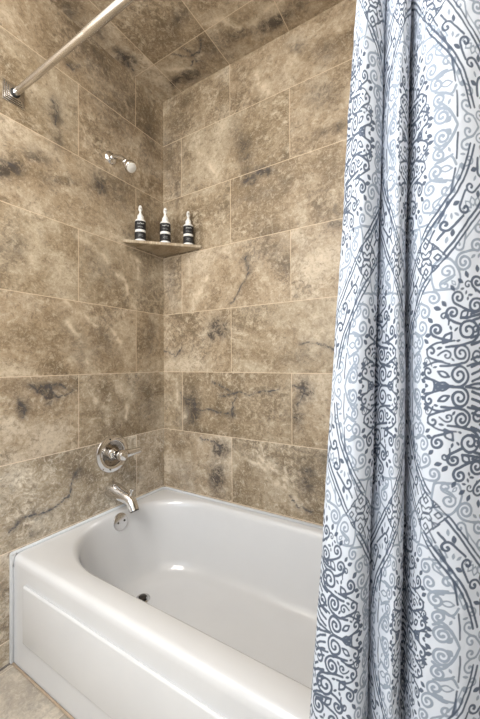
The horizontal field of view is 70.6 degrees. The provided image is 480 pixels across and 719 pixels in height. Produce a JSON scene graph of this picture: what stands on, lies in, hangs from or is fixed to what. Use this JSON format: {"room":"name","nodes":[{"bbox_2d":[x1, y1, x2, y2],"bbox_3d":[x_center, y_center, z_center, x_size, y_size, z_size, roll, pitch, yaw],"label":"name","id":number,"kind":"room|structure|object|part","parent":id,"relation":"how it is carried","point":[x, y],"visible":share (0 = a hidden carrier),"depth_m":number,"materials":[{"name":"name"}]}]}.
{"room":"bathroom","nodes":[
{"label":"bathroom","id":0,"kind":"room"},
{"bbox_2d":[0,664,72,718],"bbox_3d":[-0.522,1.087,0.185,1.684,0.080,3.060,-1,-1,32],"label":"floor","id":1,"kind":"structure","parent":0,"point":[19,698],"depth_m":1.05,"materials":[{"name":"tile"}]},
{"bbox_2d":[9,487,322,718],"bbox_3d":[0.040,0.861,1.102,1.524,0.384,0.758,-1,-1,32],"label":"bathtub","id":2,"kind":"object","parent":1,"relation":"on","point":[183,604],"visible":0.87,"depth_m":1.16,"materials":[{"name":"ceramic"}]},
{"bbox_3d":[-0.533,0.724,1.514,0.025,0.074,0.075,-1,-1,32],"label":"overflow plate","id":3,"kind":"part","parent":2,"relation":"part of","materials":[{"name":"silver metal"}]},
{"bbox_3d":[-0.153,0.849,0.784,1.348,0.192,0.012,-1,-1,32],"label":"apron panel","id":4,"kind":"part","parent":2,"relation":"part of","materials":[{"name":"ceramic"}]},
{"bbox_2d":[0,0,163,668],"bbox_3d":[-0.697,-0.170,1.449,0.080,2.462,0.950,-1,-1,32],"label":"wall","id":5,"kind":"structure","parent":0,"point":[82,307],"depth_m":1.38,"materials":[{"name":"tile"}]},
{"bbox_2d":[2,0,134,110],"bbox_3d":[-0.161,-0.952,0.807,1.523,0.072,0.072,-1,-1,32],"label":"shower curtain rod","id":6,"kind":"object","parent":5,"relation":"attached to","point":[11,93],"visible":1,"depth_m":1.04,"materials":[{"name":"silver metal"}]},
{"bbox_2d":[310,0,479,718],"bbox_3d":[0.295,0.003,0.516,0.366,1.846,0.260,-1,-1,32],"label":"shower curtain","id":7,"kind":"object","parent":6,"relation":"hanging from","point":[398,626],"visible":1,"depth_m":0.47,"materials":[{"name":"fabric"}]},
{"bbox_2d":[96,434,142,472],"bbox_3d":[-0.539,0.427,1.526,0.094,0.170,0.185,-1,-1,32],"label":"shower valve","id":8,"kind":"object","parent":5,"relation":"attached to","point":[112,452],"visible":1,"depth_m":1.52,"materials":[{"name":"silver metal"}]},
{"bbox_3d":[-0.491,0.423,1.550,0.037,0.038,0.095,-1,-1,41],"label":"lever","id":9,"kind":"part","parent":8,"relation":"part of","materials":[{"name":"silver metal"}]},
{"bbox_2d":[105,151,136,173],"bbox_3d":[-0.527,-0.887,1.514,0.154,0.134,0.060,-1,-1,32],"label":"showerhead","id":10,"kind":"object","parent":5,"relation":"attached to","point":[130,166],"visible":1,"depth_m":1.50,"materials":[{"name":"silver metal"}]},
{"bbox_3d":[-0.545,-0.904,1.529,0.097,0.062,0.023,-1,-1,26],"label":"arm","id":11,"kind":"part","parent":10,"relation":"part of","materials":[{"name":"silver metal"}]},
{"bbox_2d":[105,481,138,512],"bbox_3d":[-0.512,0.608,1.497,0.170,0.110,0.072,-1,-1,32],"label":"tub spout","id":12,"kind":"object","parent":5,"relation":"attached to","point":[115,490],"visible":1,"depth_m":1.48,"materials":[{"name":"silver metal"}]},
{"bbox_2d":[50,0,343,101],"bbox_3d":[-0.182,-1.447,1.137,1.150,0.080,0.950,-1,-1,32],"label":"ceiling","id":13,"kind":"structure","parent":0,"point":[170,46],"depth_m":1.45,"materials":[{"name":"tile"}]},
{"bbox_2d":[163,0,356,525],"bbox_3d":[0.097,-0.174,1.562,1.150,2.462,0.080,-1,-1,32],"label":"wall","id":14,"kind":"structure","parent":0,"point":[254,150],"depth_m":1.52,"materials":[{"name":"tile"}]},
{"bbox_2d":[123,239,201,256],"bbox_3d":[-0.374,-0.562,1.649,0.262,0.014,0.271,-1,-1,32],"label":"corner shelf","id":15,"kind":"object","parent":14,"relation":"attached to","point":[163,249],"visible":1,"depth_m":1.68,"materials":[{"name":"stone"}]},
{"bbox_2d":[135,205,145,240],"bbox_3d":[-0.484,-0.659,1.649,0.054,0.180,0.052,-1,-1,32],"label":"soap dispenser","id":16,"kind":"object","parent":15,"relation":"on","point":[140,224],"visible":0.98,"depth_m":1.63,"materials":[{"name":"white plastic"}]},
{"bbox_2d":[135,218,145,240],"bbox_3d":[-0.484,-0.625,1.649,0.053,0.113,0.052,-1,-1,32],"label":"bottle","id":17,"kind":"object","parent":16,"relation":"attached to","point":[140,224],"depth_m":1.63,"materials":[{"name":"white plastic"}]},
{"bbox_2d":[160,208,170,242],"bbox_3d":[-0.369,-0.659,1.676,0.053,0.180,0.053,-1,-1,32],"label":"soap dispenser","id":18,"kind":"object","parent":15,"relation":"on","point":[165,227],"visible":0.96,"depth_m":1.66,"materials":[{"name":"white plastic"}]},
{"bbox_2d":[160,221,170,242],"bbox_3d":[-0.369,-0.626,1.676,0.053,0.113,0.053,-1,-1,32],"label":"bottle","id":19,"kind":"object","parent":18,"relation":"attached to","point":[165,227],"depth_m":1.65,"materials":[{"name":"white plastic"}]},
{"bbox_2d":[183,211,192,243],"bbox_3d":[-0.259,-0.657,1.702,0.051,0.175,0.051,-1,-1,32],"label":"soap dispenser","id":20,"kind":"object","parent":15,"relation":"on","point":[188,227],"visible":0.98,"depth_m":1.68,"materials":[{"name":"white plastic"}]},
{"bbox_2d":[183,223,192,243],"bbox_3d":[-0.259,-0.624,1.702,0.051,0.110,0.051,-1,-1,32],"label":"bottle","id":21,"kind":"object","parent":20,"relation":"attached to","point":[188,227],"depth_m":1.68,"materials":[{"name":"white plastic"}]}
]}

